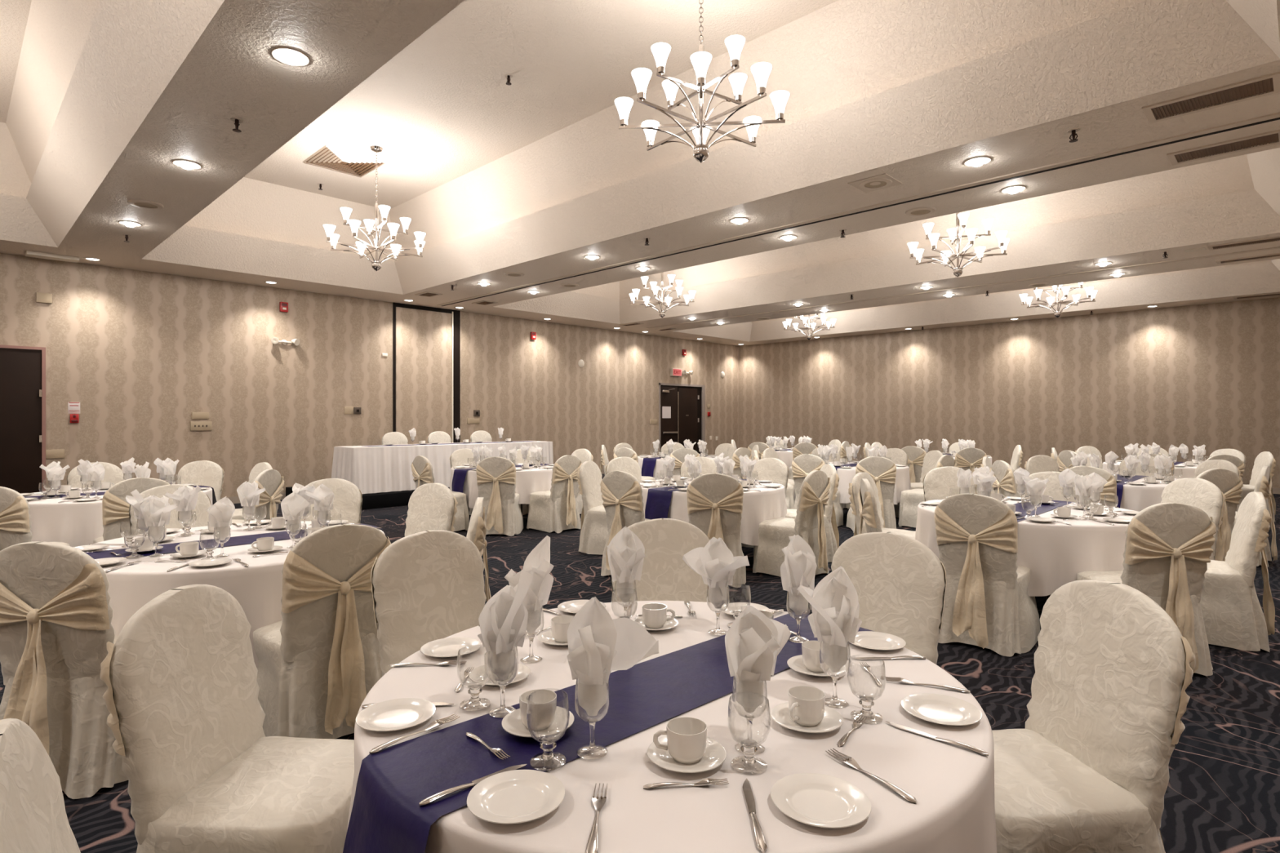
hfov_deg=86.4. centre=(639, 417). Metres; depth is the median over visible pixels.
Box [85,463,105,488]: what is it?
folded napkin
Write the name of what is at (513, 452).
folded napkin
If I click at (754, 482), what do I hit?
water goblet
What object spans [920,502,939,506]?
bread plate
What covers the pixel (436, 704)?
knife
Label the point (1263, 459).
banquet chair
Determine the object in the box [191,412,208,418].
thermostat
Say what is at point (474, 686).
bowl
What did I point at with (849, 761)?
fork
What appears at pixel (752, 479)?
coffee cup
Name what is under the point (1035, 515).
wine glass
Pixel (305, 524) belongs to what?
bowl
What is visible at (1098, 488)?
folded napkin
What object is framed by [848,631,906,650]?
bread plate
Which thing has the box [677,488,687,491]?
bread plate
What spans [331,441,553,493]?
table skirt
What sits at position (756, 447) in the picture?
banquet chair
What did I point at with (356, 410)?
wall panel
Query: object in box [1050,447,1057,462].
banquet chair
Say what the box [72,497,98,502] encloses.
bread plate
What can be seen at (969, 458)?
banquet chair
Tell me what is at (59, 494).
saucer
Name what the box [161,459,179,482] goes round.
folded napkin
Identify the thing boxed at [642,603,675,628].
coffee cup
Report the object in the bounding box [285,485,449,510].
stage riser
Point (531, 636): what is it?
bowl
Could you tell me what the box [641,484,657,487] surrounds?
bread plate
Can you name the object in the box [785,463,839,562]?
banquet chair
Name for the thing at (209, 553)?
water goblet
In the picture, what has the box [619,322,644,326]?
ceiling vent
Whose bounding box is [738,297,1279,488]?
wall
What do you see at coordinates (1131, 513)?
bread plate
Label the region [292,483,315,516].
folded napkin
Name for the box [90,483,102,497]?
wine glass
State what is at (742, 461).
folded napkin
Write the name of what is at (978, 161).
recessed light
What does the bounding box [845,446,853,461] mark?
folded napkin
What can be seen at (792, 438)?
folded napkin
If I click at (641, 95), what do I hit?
socket
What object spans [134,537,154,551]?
coffee cup
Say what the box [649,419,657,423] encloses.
wall plate
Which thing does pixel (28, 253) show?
ceiling vent
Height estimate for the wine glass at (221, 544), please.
0.150 m
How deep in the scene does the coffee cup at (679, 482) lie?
6.68 m
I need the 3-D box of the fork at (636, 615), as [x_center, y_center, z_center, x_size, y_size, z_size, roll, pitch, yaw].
[0.066,0.683,2.350,0.160,0.009,0.019,0,0,1]
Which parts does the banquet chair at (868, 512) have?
sash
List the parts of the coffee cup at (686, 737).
cup handle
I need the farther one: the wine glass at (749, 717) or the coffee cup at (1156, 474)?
the coffee cup at (1156, 474)
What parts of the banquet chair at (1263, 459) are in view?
sash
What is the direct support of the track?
attached to the ceiling
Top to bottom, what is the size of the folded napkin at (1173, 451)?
0.229 m
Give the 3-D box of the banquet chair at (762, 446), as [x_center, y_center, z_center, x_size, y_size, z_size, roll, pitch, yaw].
[2.483,0.964,13.622,0.566,0.972,0.682,0,0,32]
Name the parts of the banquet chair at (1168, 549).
sash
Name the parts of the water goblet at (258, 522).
stem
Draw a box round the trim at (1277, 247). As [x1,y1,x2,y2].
[646,246,1279,328]
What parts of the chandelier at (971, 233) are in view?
lamp shade, lamp shade, lamp shade, arm, lamp shade, arm, arm, arm, lamp shade, arm, lamp shade, arm, arm, lamp shade, arm, arm, lamp shade, arm, lamp shade, arm, arm, lamp shade, lamp shade, lamp shade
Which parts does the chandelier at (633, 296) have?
lamp shade, lamp shade, lamp shade, arm, lamp shade, arm, lamp shade, lamp shade, arm, lamp shade, arm, lamp shade, arm, arm, arm, lamp shade, lamp shade, lamp shade, lamp shade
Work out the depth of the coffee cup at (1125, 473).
7.88 m
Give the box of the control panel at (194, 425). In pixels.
[190,421,212,431]
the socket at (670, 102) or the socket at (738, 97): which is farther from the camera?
the socket at (670, 102)
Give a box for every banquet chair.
[0,486,69,551]
[0,541,128,799]
[0,718,80,852]
[66,462,124,488]
[93,477,170,543]
[100,584,354,852]
[128,484,210,535]
[177,460,224,502]
[231,462,272,519]
[231,469,284,524]
[253,524,391,739]
[299,478,362,523]
[370,529,486,676]
[381,431,408,444]
[404,482,457,537]
[410,455,469,531]
[426,431,451,444]
[449,448,479,515]
[466,497,490,601]
[470,430,492,442]
[475,457,523,536]
[510,448,541,515]
[526,455,582,533]
[571,448,593,514]
[577,461,608,555]
[600,444,608,475]
[600,471,650,576]
[605,457,641,482]
[611,518,710,602]
[613,443,632,454]
[613,447,654,479]
[660,442,684,454]
[670,448,699,479]
[680,457,719,478]
[686,473,746,587]
[715,443,735,459]
[724,444,759,475]
[730,440,737,449]
[731,447,751,479]
[741,457,788,547]
[747,442,769,459]
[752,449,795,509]
[752,470,831,577]
[760,448,795,497]
[765,439,789,477]
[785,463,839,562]
[787,442,817,479]
[791,453,843,526]
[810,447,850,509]
[828,439,841,452]
[831,532,946,664]
[839,440,850,462]
[846,456,896,533]
[848,471,915,538]
[857,478,917,540]
[862,442,871,457]
[871,442,882,454]
[879,448,908,465]
[893,450,942,517]
[898,454,956,528]
[901,445,926,483]
[922,466,975,501]
[933,493,1039,657]
[948,442,968,453]
[954,447,986,494]
[980,456,995,497]
[990,460,1019,497]
[991,580,1195,852]
[1010,444,1022,497]
[1020,471,1079,595]
[1024,454,1059,475]
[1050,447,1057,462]
[1056,450,1076,472]
[1069,466,1116,506]
[1075,445,1102,469]
[1076,502,1216,676]
[1119,455,1165,476]
[1136,446,1169,457]
[1137,453,1174,475]
[1160,478,1225,559]
[1194,459,1240,478]
[1195,468,1243,561]
[1200,491,1275,652]
[1205,454,1244,511]
[1208,448,1246,479]
[1232,466,1277,567]
[1238,451,1275,522]
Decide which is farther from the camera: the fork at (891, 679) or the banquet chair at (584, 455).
the banquet chair at (584, 455)
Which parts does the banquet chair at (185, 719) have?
sash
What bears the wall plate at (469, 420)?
attached to the wall at (140, 353)
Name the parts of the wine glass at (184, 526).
stem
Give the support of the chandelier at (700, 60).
hanging from the ceiling
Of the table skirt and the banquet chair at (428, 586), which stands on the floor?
the banquet chair at (428, 586)
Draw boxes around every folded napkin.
[40,461,62,484]
[40,465,70,488]
[76,458,98,482]
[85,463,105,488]
[120,457,136,479]
[124,488,151,532]
[133,462,151,478]
[140,494,177,540]
[153,457,170,479]
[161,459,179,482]
[164,484,200,523]
[206,496,235,540]
[236,480,265,517]
[280,492,310,533]
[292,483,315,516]
[304,484,333,522]
[408,427,416,440]
[453,427,460,439]
[471,445,479,462]
[477,569,533,679]
[479,444,486,460]
[484,446,493,457]
[497,427,503,438]
[497,444,506,457]
[504,535,554,633]
[508,446,517,462]
[520,444,529,459]
[529,445,537,462]
[534,444,542,460]
[567,596,658,715]
[607,526,645,602]
[653,440,659,453]
[659,456,675,478]
[667,440,676,453]
[682,536,749,608]
[683,439,691,448]
[684,442,696,448]
[684,453,696,473]
[689,457,702,478]
[697,440,702,452]
[700,440,706,452]
[714,453,728,473]
[719,458,735,476]
[724,605,791,712]
[738,454,749,475]
[742,456,756,478]
[765,435,770,445]
[768,435,775,446]
[774,436,782,445]
[780,534,817,615]
[782,436,789,446]
[789,435,795,445]
[796,565,862,671]
[798,435,804,443]
[806,435,812,443]
[817,444,823,458]
[822,444,834,460]
[829,444,838,457]
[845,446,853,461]
[850,443,860,457]
[866,445,878,456]
[871,444,879,456]
[879,444,887,457]
[915,439,921,448]
[923,439,933,451]
[942,440,949,452]
[956,467,972,493]
[958,439,965,449]
[959,440,968,448]
[966,440,975,448]
[972,466,990,493]
[977,470,996,497]
[1013,466,1029,493]
[1021,475,1048,505]
[1058,468,1077,496]
[1070,451,1084,466]
[1073,474,1102,506]
[1075,451,1090,466]
[1087,453,1100,467]
[1088,471,1107,502]
[1104,451,1118,469]
[1124,443,1134,455]
[1124,454,1141,475]
[1132,443,1138,456]
[1138,452,1151,471]
[1139,444,1149,453]
[1146,442,1159,454]
[1153,454,1168,475]
[1161,453,1172,474]
[1168,444,1179,460]
[1178,443,1188,457]
[1191,445,1203,460]
[1196,444,1205,459]
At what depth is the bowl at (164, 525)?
3.38 m
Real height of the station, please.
0.130 m
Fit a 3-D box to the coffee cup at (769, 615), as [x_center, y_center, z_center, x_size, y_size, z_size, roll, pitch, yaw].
[0.384,0.647,2.134,0.097,0.064,0.082,0,0,9]
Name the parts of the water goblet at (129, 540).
stem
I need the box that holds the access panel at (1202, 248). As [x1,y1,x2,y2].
[1184,247,1206,253]
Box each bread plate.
[20,493,34,496]
[25,497,37,501]
[58,487,80,490]
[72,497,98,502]
[73,544,109,551]
[94,557,127,566]
[145,528,180,533]
[188,558,231,567]
[242,520,271,524]
[326,520,348,525]
[355,697,435,731]
[420,637,480,657]
[466,769,564,824]
[557,600,605,613]
[640,480,656,482]
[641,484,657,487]
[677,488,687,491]
[720,602,769,615]
[757,480,773,482]
[764,484,781,488]
[770,773,871,828]
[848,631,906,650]
[901,693,982,725]
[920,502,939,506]
[1004,497,1025,500]
[1026,517,1055,522]
[1102,517,1130,523]
[1120,511,1138,515]
[1126,482,1146,484]
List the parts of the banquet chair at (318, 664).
sash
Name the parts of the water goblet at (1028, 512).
stem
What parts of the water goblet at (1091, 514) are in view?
stem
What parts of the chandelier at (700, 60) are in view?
lamp shade, lamp shade, lamp shade, arm, lamp shade, arm, lamp shade, arm, arm, arm, lamp shade, arm, chain, lamp shade, arm, arm, arm, lamp shade, arm, lamp shade, arm, lamp shade, lamp shade, lamp shade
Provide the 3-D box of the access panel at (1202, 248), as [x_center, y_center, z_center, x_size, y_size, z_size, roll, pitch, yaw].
[7.567,-2.288,9.294,0.220,0.012,0.170,0,0,44]
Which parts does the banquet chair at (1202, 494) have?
sash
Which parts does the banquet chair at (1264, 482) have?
sash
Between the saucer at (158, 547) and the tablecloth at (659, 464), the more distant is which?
the tablecloth at (659, 464)
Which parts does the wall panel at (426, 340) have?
edge trim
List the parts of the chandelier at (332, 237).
lamp shade, lamp shade, lamp shade, arm, arm, lamp shade, arm, lamp shade, arm, arm, lamp shade, arm, chain, arm, lamp shade, arm, arm, lamp shade, arm, lamp shade, arm, arm, lamp shade, lamp shade, lamp shade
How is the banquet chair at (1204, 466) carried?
on the floor
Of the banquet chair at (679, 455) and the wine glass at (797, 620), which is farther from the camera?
the banquet chair at (679, 455)
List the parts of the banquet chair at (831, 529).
sash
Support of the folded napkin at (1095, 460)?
in the wine glass
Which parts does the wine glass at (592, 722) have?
stem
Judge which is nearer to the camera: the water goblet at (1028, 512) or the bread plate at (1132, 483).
the water goblet at (1028, 512)
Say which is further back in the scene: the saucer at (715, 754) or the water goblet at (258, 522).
the water goblet at (258, 522)
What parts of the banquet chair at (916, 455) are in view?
sash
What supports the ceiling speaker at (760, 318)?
attached to the ceiling
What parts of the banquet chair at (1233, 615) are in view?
sash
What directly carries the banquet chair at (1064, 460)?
on the floor
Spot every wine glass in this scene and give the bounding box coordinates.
[51,480,61,497]
[80,477,89,491]
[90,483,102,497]
[147,524,165,556]
[177,511,192,537]
[213,525,231,557]
[242,505,256,530]
[285,519,301,548]
[299,506,311,529]
[316,510,330,528]
[486,645,518,718]
[520,605,544,663]
[574,679,610,759]
[614,579,635,616]
[706,585,729,635]
[732,675,767,755]
[786,591,810,643]
[819,640,850,708]
[1016,485,1026,502]
[1029,495,1041,517]
[1062,488,1073,506]
[1078,495,1090,517]
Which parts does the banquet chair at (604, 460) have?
sash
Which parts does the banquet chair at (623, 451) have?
sash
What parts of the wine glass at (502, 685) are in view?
stem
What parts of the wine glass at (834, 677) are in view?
stem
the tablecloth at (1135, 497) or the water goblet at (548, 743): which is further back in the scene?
the tablecloth at (1135, 497)
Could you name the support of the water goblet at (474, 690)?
on the tablecloth at (952, 785)
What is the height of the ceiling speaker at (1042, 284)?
0.016 m
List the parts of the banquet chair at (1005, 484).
sash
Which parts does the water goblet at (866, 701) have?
stem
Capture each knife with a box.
[88,543,126,545]
[166,563,188,572]
[361,702,453,708]
[418,764,527,806]
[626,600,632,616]
[742,778,767,852]
[771,608,783,613]
[850,655,925,659]
[885,720,988,756]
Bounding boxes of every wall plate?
[45,448,64,458]
[466,417,479,423]
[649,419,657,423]
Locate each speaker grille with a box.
[134,202,157,208]
[507,273,519,275]
[864,181,886,187]
[911,209,930,214]
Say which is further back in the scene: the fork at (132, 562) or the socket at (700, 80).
the socket at (700, 80)
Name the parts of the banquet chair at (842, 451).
sash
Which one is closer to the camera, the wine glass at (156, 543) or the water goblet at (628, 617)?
the water goblet at (628, 617)
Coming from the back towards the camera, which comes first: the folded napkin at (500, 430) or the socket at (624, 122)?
the folded napkin at (500, 430)
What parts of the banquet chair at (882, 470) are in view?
sash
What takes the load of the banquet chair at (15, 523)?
on the floor
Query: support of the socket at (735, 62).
attached to the chandelier at (700, 60)
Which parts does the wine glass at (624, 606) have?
stem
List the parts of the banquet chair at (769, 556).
sash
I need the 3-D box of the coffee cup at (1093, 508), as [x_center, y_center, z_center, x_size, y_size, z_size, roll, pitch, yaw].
[3.215,0.650,4.812,0.097,0.064,0.082,0,0,5]
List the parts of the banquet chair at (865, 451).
sash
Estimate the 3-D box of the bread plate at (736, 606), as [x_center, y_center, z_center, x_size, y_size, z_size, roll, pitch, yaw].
[0.365,0.676,2.384,0.172,0.015,0.172,0,0,43]
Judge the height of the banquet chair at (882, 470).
0.972 m
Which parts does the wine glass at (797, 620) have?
stem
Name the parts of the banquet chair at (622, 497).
sash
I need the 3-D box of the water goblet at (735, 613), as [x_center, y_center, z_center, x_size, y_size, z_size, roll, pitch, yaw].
[0.321,0.618,2.235,0.085,0.132,0.085,0,0,-5]
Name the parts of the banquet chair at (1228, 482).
sash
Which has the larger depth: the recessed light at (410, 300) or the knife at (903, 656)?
the recessed light at (410, 300)
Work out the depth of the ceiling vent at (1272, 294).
12.80 m
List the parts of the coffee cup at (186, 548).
cup handle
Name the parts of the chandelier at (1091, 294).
lamp shade, lamp shade, lamp shade, arm, arm, arm, arm, lamp shade, arm, lamp shade, arm, arm, arm, lamp shade, arm, lamp shade, lamp shade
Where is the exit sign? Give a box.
[670,368,681,376]
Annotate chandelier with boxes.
[323,145,425,271]
[614,0,789,162]
[629,272,696,317]
[782,312,836,340]
[906,212,1009,277]
[1019,282,1097,317]
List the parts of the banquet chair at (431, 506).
sash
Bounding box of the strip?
[360,440,532,446]
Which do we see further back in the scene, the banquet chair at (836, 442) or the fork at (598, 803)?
the banquet chair at (836, 442)
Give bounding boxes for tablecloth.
[23,485,213,546]
[91,520,385,669]
[334,440,549,448]
[346,600,996,852]
[449,463,553,508]
[637,454,724,479]
[640,478,786,546]
[773,448,792,474]
[827,462,911,504]
[915,497,1135,596]
[1102,461,1198,479]
[1120,478,1179,511]
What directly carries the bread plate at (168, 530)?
on the tablecloth at (257, 587)
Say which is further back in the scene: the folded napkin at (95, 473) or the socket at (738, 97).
the folded napkin at (95, 473)
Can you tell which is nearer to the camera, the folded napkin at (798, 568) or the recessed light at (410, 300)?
the folded napkin at (798, 568)
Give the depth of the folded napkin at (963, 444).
11.94 m
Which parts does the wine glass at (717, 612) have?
stem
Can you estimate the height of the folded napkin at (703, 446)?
0.226 m
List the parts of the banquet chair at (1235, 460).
sash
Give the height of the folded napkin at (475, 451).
0.219 m
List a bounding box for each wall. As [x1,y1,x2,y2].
[0,253,738,497]
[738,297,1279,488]
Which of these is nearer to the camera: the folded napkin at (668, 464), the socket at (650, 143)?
the socket at (650, 143)
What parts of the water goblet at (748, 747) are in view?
stem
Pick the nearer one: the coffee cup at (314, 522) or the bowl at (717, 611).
the bowl at (717, 611)
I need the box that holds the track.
[436,111,1279,306]
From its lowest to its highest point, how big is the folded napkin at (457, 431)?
0.223 m
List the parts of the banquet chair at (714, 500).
sash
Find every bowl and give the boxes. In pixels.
[124,529,145,548]
[147,524,165,542]
[199,532,220,551]
[213,525,231,543]
[285,519,301,535]
[288,524,306,541]
[456,648,492,688]
[486,645,518,686]
[526,605,544,638]
[526,688,569,743]
[574,679,610,723]
[706,585,729,613]
[725,586,751,613]
[727,693,770,747]
[732,675,767,719]
[786,591,810,619]
[819,640,850,677]
[847,654,886,701]
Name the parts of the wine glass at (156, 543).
stem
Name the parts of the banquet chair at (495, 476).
sash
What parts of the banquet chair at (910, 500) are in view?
sash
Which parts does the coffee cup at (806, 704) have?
cup handle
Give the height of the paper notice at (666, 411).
0.330 m
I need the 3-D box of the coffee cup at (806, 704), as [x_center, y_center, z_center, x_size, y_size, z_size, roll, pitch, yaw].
[0.367,0.650,1.531,0.097,0.064,0.082,0,0,-11]
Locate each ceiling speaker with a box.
[127,199,164,209]
[504,271,524,276]
[560,283,578,287]
[756,317,770,319]
[848,173,902,192]
[905,206,936,216]
[1028,282,1049,286]
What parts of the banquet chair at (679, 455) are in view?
sash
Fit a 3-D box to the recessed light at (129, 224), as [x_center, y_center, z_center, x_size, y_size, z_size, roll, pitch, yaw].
[-6.000,-2.268,8.024,0.224,0.047,0.224,0,0,44]
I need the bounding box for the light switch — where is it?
[344,406,353,413]
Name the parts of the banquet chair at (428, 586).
sash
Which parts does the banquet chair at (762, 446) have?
sash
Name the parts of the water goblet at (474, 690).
stem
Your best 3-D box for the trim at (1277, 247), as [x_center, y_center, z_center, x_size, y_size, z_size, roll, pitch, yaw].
[4.791,-2.295,12.870,12.850,0.030,0.100,0,0,44]
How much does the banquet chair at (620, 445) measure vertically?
0.972 m
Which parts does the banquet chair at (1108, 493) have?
sash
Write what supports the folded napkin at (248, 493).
in the wine glass at (249, 520)
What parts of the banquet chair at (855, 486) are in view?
sash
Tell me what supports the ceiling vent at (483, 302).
in the ceiling
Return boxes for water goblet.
[38,482,51,498]
[80,478,92,490]
[81,483,93,498]
[120,522,139,547]
[124,529,145,558]
[178,511,196,535]
[199,532,220,559]
[252,506,266,528]
[288,524,306,550]
[456,648,492,711]
[526,688,569,771]
[611,590,637,618]
[657,473,665,486]
[725,586,751,627]
[727,693,770,775]
[750,480,758,487]
[847,654,886,724]
[1021,493,1031,502]
[1021,497,1035,517]
[1083,499,1098,519]
[1103,497,1118,515]
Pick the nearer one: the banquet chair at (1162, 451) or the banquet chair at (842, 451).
the banquet chair at (1162, 451)
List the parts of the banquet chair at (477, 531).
sash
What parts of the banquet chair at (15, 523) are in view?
sash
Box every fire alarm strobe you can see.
[279,302,288,312]
[530,332,536,339]
[682,349,686,355]
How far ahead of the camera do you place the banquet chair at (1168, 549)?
3.82 m
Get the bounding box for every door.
[0,344,45,493]
[658,382,705,454]
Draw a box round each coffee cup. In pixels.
[46,488,58,495]
[59,484,71,492]
[65,489,80,497]
[100,481,114,488]
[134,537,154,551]
[148,528,166,541]
[175,541,199,556]
[207,521,215,532]
[251,537,274,551]
[271,516,288,528]
[306,527,321,535]
[311,519,325,528]
[484,650,515,680]
[519,688,556,730]
[521,463,528,467]
[551,615,573,642]
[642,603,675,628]
[653,716,706,764]
[663,477,671,484]
[673,475,680,480]
[675,480,684,486]
[731,475,740,480]
[738,480,747,486]
[746,477,754,483]
[759,610,773,619]
[787,685,825,726]
[801,640,829,672]
[833,461,839,465]
[840,458,846,462]
[991,493,1004,501]
[1006,504,1015,513]
[1040,494,1053,502]
[1053,506,1071,516]
[1076,499,1089,508]
[1089,504,1103,514]
[1123,470,1133,475]
[1144,476,1155,482]
[1154,472,1163,478]
[1164,475,1174,480]
[1184,461,1193,465]
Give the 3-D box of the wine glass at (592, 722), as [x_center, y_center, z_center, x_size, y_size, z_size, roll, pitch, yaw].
[-0.097,0.609,1.393,0.073,0.150,0.073,0,0,4]
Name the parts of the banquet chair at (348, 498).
sash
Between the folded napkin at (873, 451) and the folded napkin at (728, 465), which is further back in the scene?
the folded napkin at (873, 451)
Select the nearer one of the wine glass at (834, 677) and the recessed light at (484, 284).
the wine glass at (834, 677)
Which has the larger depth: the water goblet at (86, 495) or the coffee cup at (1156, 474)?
the coffee cup at (1156, 474)
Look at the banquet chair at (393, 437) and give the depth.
12.42 m
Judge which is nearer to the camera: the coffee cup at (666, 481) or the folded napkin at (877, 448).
the coffee cup at (666, 481)
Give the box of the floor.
[0,474,1279,852]
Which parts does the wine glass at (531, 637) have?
stem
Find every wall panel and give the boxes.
[353,407,360,413]
[392,302,460,444]
[473,409,479,416]
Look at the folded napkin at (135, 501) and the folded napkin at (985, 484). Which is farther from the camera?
the folded napkin at (985, 484)
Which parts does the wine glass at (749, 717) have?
stem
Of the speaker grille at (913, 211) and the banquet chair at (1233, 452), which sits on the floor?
the banquet chair at (1233, 452)
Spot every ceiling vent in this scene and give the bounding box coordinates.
[25,250,79,262]
[302,145,386,177]
[414,291,442,297]
[471,300,497,305]
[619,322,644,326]
[656,328,675,330]
[1142,71,1279,123]
[1166,128,1279,165]
[1207,235,1279,250]
[1216,253,1279,264]
[1233,292,1279,299]
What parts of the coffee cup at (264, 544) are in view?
cup handle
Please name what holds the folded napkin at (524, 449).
in the wine glass
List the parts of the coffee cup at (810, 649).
cup handle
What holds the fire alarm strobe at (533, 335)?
attached to the wall at (140, 353)
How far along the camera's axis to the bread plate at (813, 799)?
1.21 m
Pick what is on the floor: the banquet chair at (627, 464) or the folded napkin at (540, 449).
the banquet chair at (627, 464)
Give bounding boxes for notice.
[67,402,79,413]
[662,406,671,417]
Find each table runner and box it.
[24,485,216,504]
[84,523,382,559]
[342,612,874,852]
[451,463,550,493]
[641,454,707,477]
[644,479,757,519]
[834,462,857,471]
[1013,499,1075,522]
[1116,474,1148,507]
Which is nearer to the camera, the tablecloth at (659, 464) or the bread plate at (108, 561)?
the bread plate at (108, 561)
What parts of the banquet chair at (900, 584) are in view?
sash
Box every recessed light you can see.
[83,257,102,261]
[118,220,142,226]
[172,159,201,169]
[263,280,278,284]
[271,46,310,66]
[402,299,414,302]
[477,282,490,286]
[527,290,539,293]
[584,254,599,259]
[635,266,650,271]
[729,217,749,224]
[779,235,797,240]
[792,302,803,306]
[920,285,933,289]
[942,293,955,297]
[964,155,991,166]
[1000,185,1026,194]
[1094,262,1112,266]
[1108,272,1125,276]
[1146,305,1159,307]
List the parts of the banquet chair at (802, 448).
sash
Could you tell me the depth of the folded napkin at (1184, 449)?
10.25 m
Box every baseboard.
[220,469,604,503]
[1271,487,1279,493]
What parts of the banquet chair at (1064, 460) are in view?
sash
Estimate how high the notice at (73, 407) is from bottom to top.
0.170 m
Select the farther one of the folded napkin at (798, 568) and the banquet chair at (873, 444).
the banquet chair at (873, 444)
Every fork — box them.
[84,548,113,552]
[105,560,141,572]
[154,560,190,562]
[231,558,248,566]
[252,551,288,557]
[368,714,460,754]
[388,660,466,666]
[454,666,474,693]
[465,732,511,759]
[525,626,551,636]
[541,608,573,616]
[585,783,607,852]
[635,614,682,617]
[643,777,728,789]
[684,600,696,616]
[825,748,917,804]
[837,715,866,746]
[859,662,882,687]
[880,675,970,693]
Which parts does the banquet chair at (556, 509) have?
sash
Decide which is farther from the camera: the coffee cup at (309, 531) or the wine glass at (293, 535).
the coffee cup at (309, 531)
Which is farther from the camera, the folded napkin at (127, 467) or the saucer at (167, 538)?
the folded napkin at (127, 467)
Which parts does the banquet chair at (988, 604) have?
sash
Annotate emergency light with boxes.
[271,337,299,345]
[681,369,693,374]
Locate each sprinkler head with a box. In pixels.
[122,234,130,242]
[230,117,243,132]
[317,182,323,190]
[504,74,512,84]
[644,237,649,245]
[839,229,846,237]
[1066,128,1079,142]
[1161,251,1168,258]
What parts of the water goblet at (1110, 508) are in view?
stem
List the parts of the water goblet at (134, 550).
stem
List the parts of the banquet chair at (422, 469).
sash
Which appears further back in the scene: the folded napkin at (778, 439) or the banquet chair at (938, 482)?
the folded napkin at (778, 439)
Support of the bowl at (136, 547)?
on the water goblet at (134, 550)
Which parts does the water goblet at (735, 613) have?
stem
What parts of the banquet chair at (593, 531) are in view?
sash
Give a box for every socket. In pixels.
[620,119,627,127]
[637,91,645,100]
[646,140,653,146]
[657,66,665,75]
[667,99,674,106]
[696,76,705,86]
[730,58,739,68]
[734,93,742,102]
[748,136,755,144]
[757,86,765,96]
[775,112,783,121]
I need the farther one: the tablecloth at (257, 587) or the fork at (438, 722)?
the tablecloth at (257, 587)
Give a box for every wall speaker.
[577,359,584,367]
[720,371,724,377]
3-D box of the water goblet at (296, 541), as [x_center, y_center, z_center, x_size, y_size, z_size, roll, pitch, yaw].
[-1.783,0.622,3.554,0.085,0.132,0.085,0,0,-5]
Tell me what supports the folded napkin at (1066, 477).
in the wine glass at (1062, 489)
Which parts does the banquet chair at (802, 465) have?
sash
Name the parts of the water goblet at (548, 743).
stem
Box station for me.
[69,413,79,422]
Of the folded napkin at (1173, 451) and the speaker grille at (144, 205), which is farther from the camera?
the folded napkin at (1173, 451)
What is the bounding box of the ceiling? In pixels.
[0,0,1279,346]
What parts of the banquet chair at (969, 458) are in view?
sash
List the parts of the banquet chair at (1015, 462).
sash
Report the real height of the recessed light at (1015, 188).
0.047 m
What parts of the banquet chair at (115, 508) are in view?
sash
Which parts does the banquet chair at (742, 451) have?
sash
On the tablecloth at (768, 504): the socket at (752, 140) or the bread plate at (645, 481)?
the bread plate at (645, 481)
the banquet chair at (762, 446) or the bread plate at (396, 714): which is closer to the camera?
the bread plate at (396, 714)
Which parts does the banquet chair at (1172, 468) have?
sash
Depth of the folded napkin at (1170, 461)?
7.39 m
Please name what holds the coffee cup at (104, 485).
on the saucer
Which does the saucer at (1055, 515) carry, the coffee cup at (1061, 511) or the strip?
the coffee cup at (1061, 511)
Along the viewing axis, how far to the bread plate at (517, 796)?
1.22 m
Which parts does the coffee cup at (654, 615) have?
cup handle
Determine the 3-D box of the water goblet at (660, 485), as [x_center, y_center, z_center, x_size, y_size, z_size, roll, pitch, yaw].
[0.212,0.622,6.876,0.085,0.132,0.085,0,0,22]
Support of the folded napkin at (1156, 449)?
in the wine glass
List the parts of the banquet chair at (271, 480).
sash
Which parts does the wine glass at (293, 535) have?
stem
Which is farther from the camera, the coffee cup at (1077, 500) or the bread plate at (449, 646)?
the coffee cup at (1077, 500)
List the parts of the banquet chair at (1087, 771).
sash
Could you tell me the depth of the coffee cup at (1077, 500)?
5.10 m
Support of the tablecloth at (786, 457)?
on the round table
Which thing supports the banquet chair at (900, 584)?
on the floor
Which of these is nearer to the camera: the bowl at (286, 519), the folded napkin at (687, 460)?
the bowl at (286, 519)
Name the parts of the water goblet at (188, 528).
stem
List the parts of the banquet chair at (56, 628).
sash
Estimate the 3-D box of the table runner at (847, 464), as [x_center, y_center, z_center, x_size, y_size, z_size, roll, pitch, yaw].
[3.067,0.886,9.873,0.309,0.402,1.656,0,0,43]
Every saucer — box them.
[40,493,63,497]
[62,495,85,498]
[124,545,163,553]
[154,536,174,542]
[169,550,207,558]
[200,528,231,533]
[247,545,282,553]
[263,524,288,529]
[469,662,530,684]
[502,706,573,737]
[537,630,568,645]
[631,616,678,631]
[647,735,726,773]
[770,702,843,733]
[786,654,847,676]
[1039,501,1054,504]
[1050,514,1077,518]
[1071,506,1089,510]
[1084,511,1110,515]
[1142,480,1159,484]
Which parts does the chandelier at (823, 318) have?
lamp shade, lamp shade, arm, arm, lamp shade, arm, lamp shade, lamp shade, lamp shade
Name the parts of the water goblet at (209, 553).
stem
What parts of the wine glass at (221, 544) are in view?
stem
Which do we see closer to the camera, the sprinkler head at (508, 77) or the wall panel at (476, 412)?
the sprinkler head at (508, 77)
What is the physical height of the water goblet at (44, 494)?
0.132 m
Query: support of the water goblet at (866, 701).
on the tablecloth at (952, 785)
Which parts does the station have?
pull handle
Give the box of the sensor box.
[35,292,52,303]
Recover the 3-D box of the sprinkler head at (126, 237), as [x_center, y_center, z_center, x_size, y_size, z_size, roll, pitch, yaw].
[-6.430,-2.249,8.542,0.090,0.090,0.090,0,0,44]

